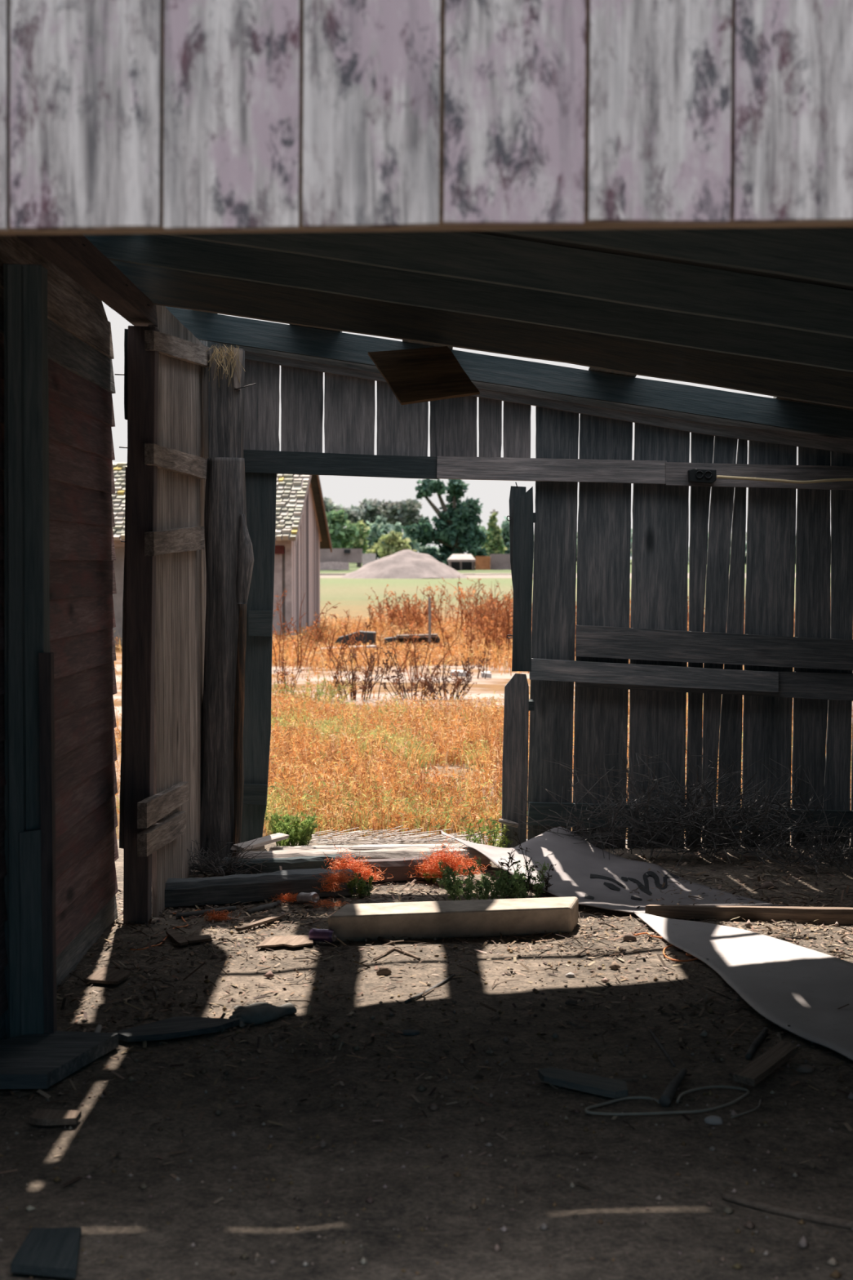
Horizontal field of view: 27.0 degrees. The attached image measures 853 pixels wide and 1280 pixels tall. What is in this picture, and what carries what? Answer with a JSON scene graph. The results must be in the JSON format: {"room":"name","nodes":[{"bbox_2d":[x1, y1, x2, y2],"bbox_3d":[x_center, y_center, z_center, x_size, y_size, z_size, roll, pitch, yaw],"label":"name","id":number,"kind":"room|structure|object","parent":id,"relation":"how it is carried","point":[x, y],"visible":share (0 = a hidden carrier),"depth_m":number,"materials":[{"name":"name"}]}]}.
{"room":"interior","nodes":[
{"label":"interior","id":0,"kind":"room"},
{"bbox_2d":[0,235,119,1039],"bbox_3d":[-1.425,-0.056,5.489,0.090,3.096,4.973,0,2,0],"label":"wall","id":1,"kind":"structure","parent":0,"point":[82,583],"depth_m":7.11,"materials":[{"name":"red wood"}]},
{"bbox_2d":[15,234,157,326],"bbox_3d":[-1.285,-1.361,5.578,0.174,0.197,4.861,0,2,0],"label":"wooden beam","id":2,"kind":"structure","parent":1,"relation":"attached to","point":[74,255],"depth_m":6.60,"materials":[{"name":"wood"}]},
{"bbox_2d":[137,305,210,917],"bbox_3d":[-1.211,-0.163,8.779,0.066,2.825,2.674,0,2,0],"label":"wall","id":3,"kind":"structure","parent":0,"point":[180,455],"depth_m":8.68,"materials":[{"name":"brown wood"}]},
{"bbox_2d":[0,839,852,1279],"bbox_3d":[0.000,1.574,0.718,9.000,0.042,19.300,0,2,0],"label":"floor","id":4,"kind":"structure","parent":0,"point":[251,1223],"depth_m":5.08,"materials":[{"name":"soil"}]},
{"bbox_2d":[3,263,56,1039],"bbox_3d":[-1.315,0.083,5.874,0.175,2.624,0.150,0,2,0],"label":"timber post","id":5,"kind":"object","parent":4,"relation":"on","point":[29,834],"visible":0.92,"depth_m":5.83,"materials":[{"name":"wood"}]},
{"bbox_2d":[10,1226,81,1278],"bbox_3d":[-0.856,1.402,4.079,0.153,0.020,0.250,1,3,0],"label":"wooden board","id":6,"kind":"object","parent":4,"relation":"on","point":[44,1251],"visible":1,"depth_m":4.04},
{"bbox_2d":[29,1108,81,1125],"bbox_3d":[-1.063,1.365,5.083,0.151,0.023,0.093,0,2,11],"label":"scrap","id":7,"kind":"object","parent":4,"relation":"on","point":[42,1117],"visible":1,"depth_m":5.06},
{"bbox_2d":[0,1031,118,1088],"bbox_3d":[-1.238,1.329,5.646,0.460,0.045,0.507,0,3,-3],"label":"wooden board","id":8,"kind":"object","parent":4,"relation":"on","point":[28,1061],"visible":1,"depth_m":5.61,"materials":[{"name":"grey wood"}]},
{"bbox_2d":[84,966,130,984],"bbox_3d":[-1.212,1.287,6.820,0.138,0.020,0.190,1,3,13],"label":"scrap","id":9,"kind":"object","parent":4,"relation":"on","point":[104,975],"visible":1,"depth_m":6.79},
{"bbox_2d":[114,325,159,924],"bbox_3d":[-1.278,-0.043,7.880,0.187,2.670,0.110,0,2,0],"label":"timber post","id":10,"kind":"object","parent":4,"relation":"on","point":[140,375],"visible":0.89,"depth_m":7.83,"materials":[{"name":"brown wood"}]},
{"bbox_2d":[113,1016,239,1042],"bbox_3d":[-0.858,1.327,6.092,0.450,0.021,0.211,0,3,-26],"label":"wooden board","id":11,"kind":"object","parent":4,"relation":"on","point":[175,1027],"visible":0.97,"depth_m":6.05,"materials":[{"name":"grey wood"}]},
{"bbox_2d":[165,928,187,946],"bbox_3d":[-1.057,1.257,7.517,0.050,0.017,0.329,-1,3,-19],"label":"scrap","id":12,"kind":"object","parent":4,"relation":"on","point":[176,937],"visible":1,"depth_m":7.48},
{"bbox_2d":[175,906,236,918],"bbox_3d":[-1.005,1.247,8.139,0.324,0.030,0.036,-2,3,-42],"label":"stick","id":13,"kind":"object","parent":4,"relation":"on","point":[186,914],"visible":0.88,"depth_m":8.11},
{"bbox_2d":[172,909,241,921],"bbox_3d":[-0.991,1.239,8.070,0.303,0.040,0.167,2,3,41],"label":"twine tangle","id":14,"kind":"object","parent":4,"relation":"on","point":[215,916],"visible":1,"depth_m":8.01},
{"bbox_2d":[200,457,253,862],"bbox_3d":[-1.113,0.126,9.636,0.360,2.215,0.227,0,2,-5],"label":"log post","id":15,"kind":"object","parent":4,"relation":"on","point":[228,549],"visible":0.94,"depth_m":9.56,"materials":[{"name":"grey wood"}]},
{"bbox_2d":[208,345,255,457],"bbox_3d":[-1.039,-1.280,9.563,0.264,0.608,0.222,0,2,0],"label":"post","id":16,"kind":"object","parent":15,"relation":"on","point":[226,428],"visible":0.93,"depth_m":9.56,"materials":[{"name":"grey wood"}]},
{"bbox_2d":[206,344,244,386],"bbox_3d":[-1.077,-1.468,9.510,0.217,0.234,0.137,1,3,28],"label":"tuft","id":17,"kind":"object","parent":16,"relation":"hanging from","point":[216,352],"visible":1,"depth_m":9.50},
{"bbox_2d":[186,834,268,876],"bbox_3d":[-1.085,1.098,9.168,0.531,0.212,0.389,-1,3,-23],"label":"weed","id":18,"kind":"object","parent":4,"relation":"on","point":[215,866],"visible":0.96,"depth_m":9.13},
{"bbox_2d":[235,844,265,856],"bbox_3d":[-0.965,1.134,9.659,0.055,0.066,0.209,2,3,35],"label":"scrap","id":19,"kind":"object","parent":4,"relation":"on","point":[262,847],"visible":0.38,"depth_m":9.68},
{"bbox_2d":[230,832,288,850],"bbox_3d":[-0.902,1.096,9.659,0.093,0.050,0.366,2,3,40],"label":"scrap","id":20,"kind":"object","parent":19,"relation":"on","point":[260,842],"visible":0.99,"depth_m":9.63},
{"bbox_2d":[235,913,284,930],"bbox_3d":[-0.730,1.249,7.875,0.034,0.014,0.393,1,1,25],"label":"stick","id":21,"kind":"object","parent":4,"relation":"on","point":[279,916],"visible":1,"depth_m":7.86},
{"bbox_2d":[164,868,355,907],"bbox_3d":[-0.823,1.179,8.507,0.989,0.122,0.139,-1,3,-20],"label":"timber","id":22,"kind":"object","parent":4,"relation":"on","point":[229,889],"visible":0.79,"depth_m":8.44,"materials":[{"name":"grey wood"}]},
{"bbox_2d":[311,845,392,892],"bbox_3d":[-0.420,1.114,8.677,0.326,0.179,0.599,1,3,22],"label":"twine tangle","id":23,"kind":"object","parent":22,"relation":"on","point":[336,878],"visible":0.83,"depth_m":8.78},
{"bbox_2d":[228,1002,297,1026],"bbox_3d":[-0.594,1.319,6.296,0.282,0.052,0.177,-1,3,-21],"label":"glove","id":24,"kind":"object","parent":4,"relation":"on","point":[260,1013],"visible":0.98,"depth_m":6.25,"materials":[{"name":"fabric"}]},
{"bbox_2d":[246,899,284,914],"bbox_3d":[-0.735,1.243,8.314,0.048,0.029,0.375,1,3,23],"label":"stick","id":25,"kind":"object","parent":4,"relation":"on","point":[261,908],"visible":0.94,"depth_m":8.24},
{"bbox_2d":[256,934,312,948],"bbox_3d":[-0.576,1.265,7.455,0.215,0.009,0.258,1,3,13],"label":"scrap","id":26,"kind":"object","parent":4,"relation":"on","point":[293,941],"visible":0.97,"depth_m":7.44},
{"bbox_2d":[226,853,355,874],"bbox_3d":[-0.707,1.166,9.282,0.675,0.081,0.111,0,2,-10],"label":"timber","id":27,"kind":"object","parent":4,"relation":"on","point":[273,864],"visible":0.69,"depth_m":9.24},
{"bbox_2d":[265,811,321,846],"bbox_3d":[-0.749,1.065,9.972,0.316,0.229,0.349,0,2,0],"label":"weed","id":28,"kind":"object","parent":4,"relation":"on","point":[305,831],"visible":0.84,"depth_m":9.92,"materials":[{"name":"green plant"}]},
{"bbox_2d":[296,892,319,903],"bbox_3d":[-0.557,1.212,8.351,0.107,0.064,0.067,2,3,42],"label":"drink can","id":29,"kind":"object","parent":4,"relation":"on","point":[302,897],"visible":1,"depth_m":8.33,"materials":[{"name":"metal"}]},
{"bbox_2d":[270,893,349,908],"bbox_3d":[-0.559,1.221,8.366,0.396,0.041,0.189,1,3,30],"label":"twine tangle","id":30,"kind":"object","parent":4,"relation":"on","point":[291,897],"visible":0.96,"depth_m":8.37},
{"bbox_2d":[308,928,336,942],"bbox_3d":[-0.439,1.247,7.499,0.108,0.056,0.062,1,3,18],"label":"drink can","id":31,"kind":"object","parent":4,"relation":"on","point":[316,935],"visible":1,"depth_m":7.48,"materials":[{"name":"metal"}]},
{"bbox_2d":[346,872,373,898],"bbox_3d":[-0.318,1.189,8.586,0.141,0.132,0.181,0,2,0],"label":"weed","id":32,"kind":"object","parent":4,"relation":"on","point":[362,886],"visible":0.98,"depth_m":8.57,"materials":[{"name":"green plant"}]},
{"bbox_2d":[237,846,490,865],"bbox_3d":[-0.329,1.153,9.482,1.359,0.089,0.145,0,2,-5],"label":"board","id":33,"kind":"object","parent":4,"relation":"on","point":[411,851],"visible":0.49,"depth_m":9.45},
{"bbox_2d":[269,843,468,850],"bbox_3d":[-0.286,1.154,9.832,1.174,0.038,0.104,0,2,-4],"label":"board","id":34,"kind":"object","parent":4,"relation":"on","point":[355,847],"visible":0.56,"depth_m":9.80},
{"bbox_2d":[376,965,391,975],"bbox_3d":[-0.166,1.295,6.929,0.062,0.049,0.043,0,2,0],"label":"stone","id":35,"kind":"object","parent":4,"relation":"on","point":[382,971],"visible":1,"depth_m":6.91,"materials":[{"name":"brown stone"}]},
{"bbox_2d":[346,856,435,882],"bbox_3d":[-0.176,1.165,9.049,0.470,0.104,0.125,-1,2,-12],"label":"timber","id":36,"kind":"object","parent":4,"relation":"on","point":[397,868],"visible":0.6,"depth_m":9.00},
{"bbox_2d":[289,825,502,845],"bbox_3d":[-0.147,1.122,10.210,1.344,0.098,0.473,0,2,0],"label":"litter","id":37,"kind":"object","parent":4,"relation":"on","point":[334,839],"visible":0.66,"depth_m":10.18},
{"bbox_2d":[400,1029,420,1035],"bbox_3d":[-0.056,1.348,6.105,0.070,0.016,0.055,0,2,0],"label":"stone","id":38,"kind":"object","parent":4,"relation":"on","point":[407,1032],"visible":1,"depth_m":6.09,"materials":[{"name":"grey stone"}]},
{"bbox_2d":[0,849,852,1210],"bbox_3d":[0.545,1.272,7.115,4.183,0.087,5.527,0,2,0],"label":"litter","id":39,"kind":"object","parent":4,"relation":"on","point":[740,1007],"visible":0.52,"depth_m":6.77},
{"bbox_2d":[185,933,212,943],"bbox_3d":[-0.955,1.260,7.501,0.159,0.010,0.083,0,2,-40],"label":"scrap","id":40,"kind":"object","parent":39,"relation":"on","point":[196,939],"visible":1,"depth_m":7.48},
{"bbox_2d":[0,913,852,1279],"bbox_3d":[0.455,1.336,6.063,3.535,0.065,4.219,0,2,0],"label":"pebbles","id":41,"kind":"object","parent":4,"relation":"on","point":[803,1243],"visible":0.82,"depth_m":5.30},
{"bbox_2d":[404,973,454,1003],"bbox_3d":[0.021,1.310,6.686,0.021,0.013,0.482,1,3,23],"label":"stick","id":42,"kind":"object","parent":4,"relation":"on","point":[443,981],"visible":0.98,"depth_m":6.66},
{"bbox_2d":[422,866,450,884],"bbox_3d":[0.056,1.189,9.002,0.155,0.099,0.132,0,2,0],"label":"weed","id":43,"kind":"object","parent":4,"relation":"on","point":[427,879],"visible":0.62,"depth_m":8.98,"materials":[{"name":"green plant"}]},
{"bbox_2d":[404,835,488,878],"bbox_3d":[0.074,1.083,9.003,0.400,0.232,0.332,1,3,31],"label":"twine tangle","id":44,"kind":"object","parent":4,"relation":"on","point":[446,859],"visible":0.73,"depth_m":8.94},
{"bbox_2d":[328,896,578,941],"bbox_3d":[0.130,1.219,7.739,1.159,0.130,0.266,0,2,-11],"label":"concrete block","id":45,"kind":"object","parent":4,"relation":"on","point":[522,916],"visible":0.96,"depth_m":7.65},
{"bbox_2d":[69,866,852,1088],"bbox_3d":[0.315,1.276,7.339,3.532,0.054,3.961,0,2,0],"label":"debris","id":46,"kind":"object","parent":4,"relation":"on","point":[762,895],"visible":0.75,"depth_m":7.42,"materials":[{"name":"brown plant"}]},
{"bbox_2d":[435,857,519,900],"bbox_3d":[0.254,1.159,8.556,0.425,0.203,0.438,0,2,0],"label":"weed","id":47,"kind":"object","parent":4,"relation":"on","point":[452,889],"visible":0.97,"depth_m":8.49,"materials":[{"name":"green plant"}]},
{"bbox_2d":[461,810,528,848],"bbox_3d":[0.359,1.077,9.859,0.353,0.253,0.389,1,3,27],"label":"weed","id":48,"kind":"object","parent":4,"relation":"on","point":[491,838],"visible":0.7,"depth_m":9.82,"materials":[{"name":"green plant"}]},
{"bbox_2d":[482,860,549,898],"bbox_3d":[0.430,1.163,8.576,0.303,0.202,0.367,2,3,35],"label":"weed","id":49,"kind":"object","parent":4,"relation":"on","point":[517,891],"visible":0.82,"depth_m":8.53,"materials":[{"name":"green plant"}]},
{"bbox_2d":[498,673,533,848],"bbox_3d":[0.525,0.679,9.852,0.137,0.994,0.318,2,3,36],"label":"board","id":50,"kind":"object","parent":4,"relation":"on","point":[517,704],"visible":0.88,"depth_m":9.79,"materials":[{"name":"grey wood"}]},
{"bbox_2d":[506,831,538,897],"bbox_3d":[0.469,1.089,8.548,0.162,0.346,0.090,-1,3,-22],"label":"stalk","id":51,"kind":"object","parent":4,"relation":"on","point":[516,834],"visible":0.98,"depth_m":8.55,"materials":[{"name":"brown plant"}]},
{"bbox_2d":[540,863,556,897],"bbox_3d":[0.582,1.164,8.565,0.102,0.185,0.083,2,3,36],"label":"stalk","id":52,"kind":"object","parent":4,"relation":"on","point":[546,880],"visible":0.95,"depth_m":8.55,"materials":[{"name":"green plant"}]},
{"bbox_2d":[537,1066,627,1098],"bbox_3d":[0.476,1.346,5.409,0.330,0.021,0.118,2,3,35],"label":"wooden board","id":53,"kind":"object","parent":4,"relation":"on","point":[589,1083],"visible":1,"depth_m":5.39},
{"bbox_2d":[440,826,786,915],"bbox_3d":[0.870,1.139,8.926,0.917,0.176,2.470,-1,3,-28],"label":"sheet","id":54,"kind":"object","parent":4,"relation":"on","point":[581,871],"visible":0.8,"depth_m":8.93,"materials":[{"name":"grey plastic"}]},
{"bbox_2d":[622,933,636,941],"bbox_3d":[0.868,1.273,7.580,0.060,0.048,0.048,0,2,0],"label":"stone","id":55,"kind":"object","parent":4,"relation":"on","point":[629,936],"visible":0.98,"depth_m":7.57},
{"bbox_2d":[457,730,852,875],"bbox_3d":[1.309,0.852,9.445,2.349,0.679,0.931,0,2,0],"label":"brush pile","id":56,"kind":"object","parent":4,"relation":"on","point":[699,809],"visible":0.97,"depth_m":9.56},
{"bbox_2d":[648,1029,675,1066],"bbox_3d":[0.783,1.355,5.903,0.012,0.014,0.447,0,2,-3],"label":"stick","id":57,"kind":"object","parent":4,"relation":"on","point":[654,1036],"visible":1,"depth_m":5.89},
{"bbox_2d":[633,932,697,961],"bbox_3d":[1.041,1.277,7.432,0.216,0.013,0.553,0,2,-12],"label":"string","id":58,"kind":"object","parent":4,"relation":"on","point":[665,948],"visible":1,"depth_m":7.27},
{"bbox_2d":[584,1085,750,1115],"bbox_3d":[0.735,1.369,5.250,0.584,0.025,0.205,-1,3,-28],"label":"wire loop","id":59,"kind":"object","parent":4,"relation":"on","point":[748,1092],"visible":1,"depth_m":5.22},
{"bbox_2d":[658,1067,687,1106],"bbox_3d":[0.752,1.355,5.413,0.037,0.033,0.348,1,3,16],"label":"stick","id":60,"kind":"object","parent":4,"relation":"on","point":[667,1096],"visible":1,"depth_m":5.34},
{"bbox_2d":[704,1115,723,1124],"bbox_3d":[0.826,1.383,5.114,0.055,0.030,0.037,0,2,0],"label":"stone","id":61,"kind":"object","parent":4,"relation":"on","point":[715,1120],"visible":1,"depth_m":5.10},
{"bbox_2d":[633,911,852,1060],"bbox_3d":[1.336,1.285,6.906,0.727,0.025,2.533,-1,3,-18],"label":"sheet","id":62,"kind":"object","parent":4,"relation":"on","point":[802,988],"visible":1,"depth_m":6.82,"materials":[{"name":"white plastic"}]},
{"bbox_2d":[644,904,852,924],"bbox_3d":[1.719,1.224,7.952,1.474,0.077,0.076,0,2,11],"label":"wooden plank","id":63,"kind":"object","parent":4,"relation":"on","point":[828,915],"visible":0.97,"depth_m":7.97,"materials":[{"name":"brown wood"}]},
{"bbox_2d":[745,1026,768,1059],"bbox_3d":[1.106,1.350,5.955,0.026,0.031,0.409,1,3,19],"label":"stick","id":64,"kind":"object","parent":4,"relation":"on","point":[758,1040],"visible":1,"depth_m":5.91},
{"bbox_2d":[733,1040,798,1086],"bbox_3d":[1.074,1.330,5.596,0.078,0.022,0.444,0,3,31],"label":"wooden board","id":65,"kind":"object","parent":4,"relation":"on","point":[764,1065],"visible":1,"depth_m":5.55,"materials":[{"name":"brown wood"}]},
{"bbox_2d":[712,794,852,881],"bbox_3d":[2.191,1.005,9.210,1.192,0.392,1.041,2,3,36],"label":"brush pile","id":66,"kind":"object","parent":4,"relation":"on","point":[841,853],"visible":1,"depth_m":9.21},
{"bbox_2d":[721,1192,852,1230],"bbox_3d":[0.898,1.407,4.368,0.369,0.026,0.031,2,3,33],"label":"stick","id":67,"kind":"object","parent":4,"relation":"on","point":[761,1206],"visible":1,"depth_m":4.36,"materials":[{"name":"brown wood"}]},
{"bbox_2d":[795,1064,814,1072],"bbox_3d":[1.205,1.366,5.655,0.057,0.030,0.046,-1,3,-22],"label":"stone","id":68,"kind":"object","parent":4,"relation":"on","point":[802,1068],"visible":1,"depth_m":5.64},
{"bbox_2d":[0,0,852,235],"bbox_3d":[0.000,0.095,3.056,7.073,2.754,0.099,0,2,0],"label":"wall","id":69,"kind":"structure","parent":0,"point":[117,117],"depth_m":2.97,"materials":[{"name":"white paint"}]},
{"bbox_2d":[82,226,852,438],"bbox_3d":[0.644,-1.343,6.456,4.415,0.883,6.915,0,2,0],"label":"ceiling","id":70,"kind":"structure","parent":0,"point":[765,311],"depth_m":7.40,"materials":[{"name":"wood"}]},
{"bbox_2d":[368,346,479,404],"bbox_3d":[-0.017,-1.174,7.887,0.350,0.303,0.505,-1,3,-20],"label":"board","id":71,"kind":"object","parent":70,"relation":"hanging from","point":[422,375],"visible":1,"depth_m":7.86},
{"bbox_2d":[172,306,852,848],"bbox_3d":[0.966,-0.307,9.995,4.896,3.147,0.149,0,2,0],"label":"wall","id":72,"kind":"structure","parent":0,"point":[813,667],"depth_m":9.98,"materials":[{"name":"grey wood"}]},
{"bbox_2d":[506,482,536,671],"bbox_3d":[0.525,-0.351,9.867,0.167,1.046,0.173,0,2,0],"label":"board","id":73,"kind":"object","parent":72,"relation":"attached to","point":[522,518],"visible":1,"depth_m":9.80,"materials":[{"name":"wood"}]},
{"bbox_2d":[687,468,716,483],"bbox_3d":[1.529,-0.909,9.861,0.154,0.081,0.058,0,2,0],"label":"outlet box","id":74,"kind":"object","parent":72,"relation":"attached to","point":[695,475],"visible":1,"depth_m":9.84,"materials":[{"name":"black plastic"}]},
{"bbox_3d":[2.732,0.118,6.522,0.024,2.450,7.023,0,2,0],"label":"wall","id":75,"kind":"structure","parent":0,"visible":0},
{"bbox_2d":[716,475,852,483],"bbox_3d":[2.271,-0.881,9.827,1.335,0.058,0.027,0,2,0],"label":"cable","id":76,"kind":"object","parent":75,"relation":"attached to","point":[717,476],"visible":1,"depth_m":9.82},
{"label":"outside","id":77,"kind":"structure","parent":0,"visible":0},
{"bbox_2d":[320,548,362,569],"bbox_3d":[-6.206,-5.362,117.879,3.755,1.444,4.000,0,2,0],"label":"wall","id":78,"kind":"structure","parent":77,"point":[340,558],"depth_m":117.86,"materials":[{"name":"grey concrete"}]},
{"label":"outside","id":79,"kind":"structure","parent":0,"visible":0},
{"bbox_2d":[112,559,852,839],"bbox_3d":[0.000,-12.459,304.896,180.000,2.230,589.700,0,2,0],"label":"field","id":80,"kind":"structure","parent":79,"point":[348,593],"depth_m":47.45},
{"bbox_2d":[111,462,332,647],"bbox_3d":[-5.522,-1.819,36.640,6.565,3.720,5.761,0,2,3],"label":"outbuilding","id":81,"kind":"structure","parent":80,"relation":"on","point":[302,529],"depth_m":35.08,"materials":[{"name":"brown wood"}]},
{"bbox_2d":[273,649,305,695],"bbox_3d":[-1.660,0.413,21.503,0.395,0.577,0.500,0,2,0],"label":"weed","id":82,"kind":"object","parent":80,"relation":"on","point":[283,661],"visible":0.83,"depth_m":21.56,"materials":[{"name":"brown plant"}]},
{"bbox_2d":[271,590,338,669],"bbox_3d":[-2.042,-0.170,27.056,1.038,1.247,1.338,2,3,41],"label":"weed","id":83,"kind":"object","parent":80,"relation":"on","point":[277,609],"visible":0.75,"depth_m":27.20,"materials":[{"name":"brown plant"}]},
{"bbox_2d":[271,669,357,703],"bbox_3d":[-1.347,0.548,20.674,1.109,0.396,1.026,-2,3,-43],"label":"weed","id":84,"kind":"object","parent":80,"relation":"on","point":[329,690],"visible":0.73,"depth_m":20.63,"materials":[{"name":"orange plant"}]},
{"bbox_2d":[306,608,363,660],"bbox_3d":[-1.476,-0.073,29.268,0.940,0.895,0.681,-1,3,-18],"label":"weed","id":85,"kind":"object","parent":80,"relation":"on","point":[334,615],"visible":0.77,"depth_m":29.26,"materials":[{"name":"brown plant"}]},
{"bbox_2d":[325,508,359,548],"bbox_3d":[-6.770,-7.639,134.845,3.480,4.667,3.092,0,2,0],"label":"tree","id":86,"kind":"object","parent":80,"relation":"on","point":[340,535],"visible":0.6,"depth_m":134.21,"materials":[{"name":"green plant"}]},
{"bbox_2d":[323,497,365,527],"bbox_3d":[-9.191,-10.825,175.127,6.422,6.536,5.405,0,2,0],"label":"tree","id":87,"kind":"object","parent":80,"relation":"on","point":[354,513],"visible":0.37,"depth_m":173.46,"materials":[{"name":"green plant"}]},
{"bbox_2d":[332,631,376,647],"bbox_3d":[-1.417,0.025,34.282,0.876,0.395,0.500,0,2,0],"label":"sheet","id":88,"kind":"object","parent":80,"relation":"on","point":[370,634],"visible":0.45,"depth_m":34.03,"materials":[{"name":"metal"}]},
{"bbox_2d":[346,519,371,567],"bbox_3d":[-5.846,-8.241,149.800,2.491,4.205,2.032,0,2,0],"label":"tree","id":89,"kind":"object","parent":80,"relation":"on","point":[361,542],"visible":0.66,"depth_m":149.21,"materials":[{"name":"green plant"}]},
{"bbox_2d":[324,648,396,700],"bbox_3d":[-0.798,0.402,21.332,0.889,0.627,0.955,0,2,0],"label":"weed","id":90,"kind":"object","parent":80,"relation":"on","point":[354,677],"visible":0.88,"depth_m":21.11,"materials":[{"name":"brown plant"}]},
{"bbox_2d":[362,553,376,565],"bbox_3d":[-3.951,-5.538,122.625,0.925,0.874,1.500,0,2,0],"label":"tank","id":91,"kind":"object","parent":80,"relation":"on","point":[366,557],"visible":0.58,"depth_m":121.87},
{"bbox_2d":[358,497,389,526],"bbox_3d":[-5.534,-10.965,177.706,4.670,6.499,3.839,0,2,0],"label":"tree","id":92,"kind":"object","parent":80,"relation":"on","point":[371,512],"visible":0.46,"depth_m":176.80,"materials":[{"name":"green plant"}]},
{"bbox_2d":[326,616,424,672],"bbox_3d":[-0.734,0.068,26.398,1.384,0.840,1.367,1,3,13],"label":"weed","id":93,"kind":"object","parent":80,"relation":"on","point":[341,623],"visible":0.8,"depth_m":26.43,"materials":[{"name":"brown plant"}]},
{"bbox_2d":[365,530,417,558],"bbox_3d":[-2.454,-6.230,124.987,3.682,2.962,2.248,0,2,0],"label":"bush","id":94,"kind":"object","parent":80,"relation":"on","point":[395,544],"visible":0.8,"depth_m":124.42,"materials":[{"name":"green plant"}]},
{"bbox_2d":[376,498,430,537],"bbox_3d":[-2.260,-10.798,175.742,5.458,6.401,4.460,0,2,0],"label":"tree","id":95,"kind":"object","parent":80,"relation":"on","point":[406,512],"visible":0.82,"depth_m":174.53,"materials":[{"name":"green plant"}]},
{"bbox_2d":[340,549,469,578],"bbox_3d":[-1.231,-4.582,107.868,8.182,1.819,6.550,0,2,0],"label":"mound","id":96,"kind":"object","parent":80,"relation":"on","point":[406,563],"visible":0.99,"depth_m":106.14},
{"bbox_2d":[384,633,439,646],"bbox_3d":[-0.279,0.051,34.734,1.091,0.344,0.600,0,2,0],"label":"box","id":97,"kind":"object","parent":80,"relation":"on","point":[423,637],"visible":0.53,"depth_m":34.53,"materials":[{"name":"metal"}]},
{"bbox_2d":[376,663,452,701],"bbox_3d":[-0.106,0.490,21.165,0.796,0.469,0.705,1,3,27],"label":"weed","id":98,"kind":"object","parent":80,"relation":"on","point":[397,681],"visible":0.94,"depth_m":21.16,"materials":[{"name":"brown plant"}]},
{"bbox_2d":[365,515,466,559],"bbox_3d":[-0.451,-8.879,158.560,13.676,4.500,5.904,0,2,0],"label":"tree","id":99,"kind":"object","parent":80,"relation":"on","point":[377,529],"visible":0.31,"depth_m":157.21,"materials":[{"name":"green plant"}]},
{"bbox_2d":[386,617,460,679],"bbox_3d":[-0.115,0.132,24.511,0.995,0.850,1.127,-1,3,-13],"label":"weed","id":100,"kind":"object","parent":80,"relation":"on","point":[415,660],"visible":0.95,"depth_m":24.54,"materials":[{"name":"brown plant"}]},
{"bbox_2d":[427,597,431,642],"bbox_3d":[0.059,-0.376,33.064,0.058,0.829,0.100,0,2,0],"label":"fence post","id":101,"kind":"object","parent":80,"relation":"on","point":[429,598],"visible":0.95,"depth_m":33.02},
{"bbox_2d":[401,478,488,565],"bbox_3d":[1.437,-9.151,139.791,6.794,7.588,3.305,0,2,0],"label":"tree","id":102,"kind":"object","parent":80,"relation":"on","point":[458,531],"visible":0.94,"depth_m":139.25,"materials":[{"name":"green plant"}]},
{"bbox_2d":[418,663,477,700],"bbox_3d":[0.256,0.498,21.190,0.716,0.444,0.786,0,2,-11],"label":"weed","id":103,"kind":"object","parent":80,"relation":"on","point":[460,680],"visible":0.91,"depth_m":21.13,"materials":[{"name":"brown plant"}]},
{"bbox_2d":[114,612,795,700],"bbox_3d":[0.674,0.013,32.580,22.005,0.611,23.417,0,2,0],"label":"grass","id":104,"kind":"structure","parent":80,"relation":"on","point":[290,651],"depth_m":31.34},
{"bbox_2d":[447,554,475,570],"bbox_3d":[2.290,-5.165,118.188,1.861,1.121,2.599,0,2,0],"label":"shed","id":105,"kind":"object","parent":80,"relation":"on","point":[456,562],"visible":0.91,"depth_m":118.32,"materials":[{"name":"white metal"}]},
{"bbox_2d":[454,649,489,679],"bbox_3d":[0.659,0.337,24.779,0.523,0.423,0.739,-1,2,-12],"label":"weed","id":106,"kind":"object","parent":80,"relation":"on","point":[468,664],"visible":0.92,"depth_m":24.77,"materials":[{"name":"brown plant"}]},
{"bbox_2d":[475,555,490,569],"bbox_3d":[3.715,-5.088,117.490,0.988,0.913,1.200,0,2,0],"label":"hay bale","id":107,"kind":"object","parent":80,"relation":"on","point":[482,562],"visible":1,"depth_m":116.89},
{"bbox_2d":[114,648,852,837],"bbox_3d":[0.139,0.618,18.699,10.893,0.452,16.799,0,2,0],"label":"dry grass","id":108,"kind":"structure","parent":80,"relation":"on","point":[383,744],"depth_m":13.09,"materials":[{"name":"plant"}]},
{"bbox_2d":[481,511,507,555],"bbox_3d":[5.335,-8.149,144.664,2.548,4.598,1.931,0,2,0],"label":"tree","id":109,"kind":"object","parent":80,"relation":"on","point":[495,544],"visible":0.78,"depth_m":144.33,"materials":[{"name":"green plant"}]},
{"bbox_2d":[489,553,511,569],"bbox_3d":[5.317,-5.206,118.486,2.154,1.068,1.200,0,2,0],"label":"wall","id":110,"kind":"structure","parent":80,"relation":"on","point":[498,562],"depth_m":117.89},
{"bbox_2d":[500,516,510,554],"bbox_3d":[7.828,-8.914,159.871,4.051,4.403,3.237,0,2,0],"label":"tree","id":111,"kind":"object","parent":80,"relation":"on","point":[505,525],"visible":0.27,"depth_m":159.26,"materials":[{"name":"green plant"}]},
{"bbox_2d":[364,577,831,663],"bbox_3d":[4.378,-0.658,36.326,12.018,1.490,21.031,0,2,2],"label":"dry grass","id":112,"kind":"structure","parent":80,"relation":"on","point":[503,617],"depth_m":35.75,"materials":[{"name":"orange plant"}]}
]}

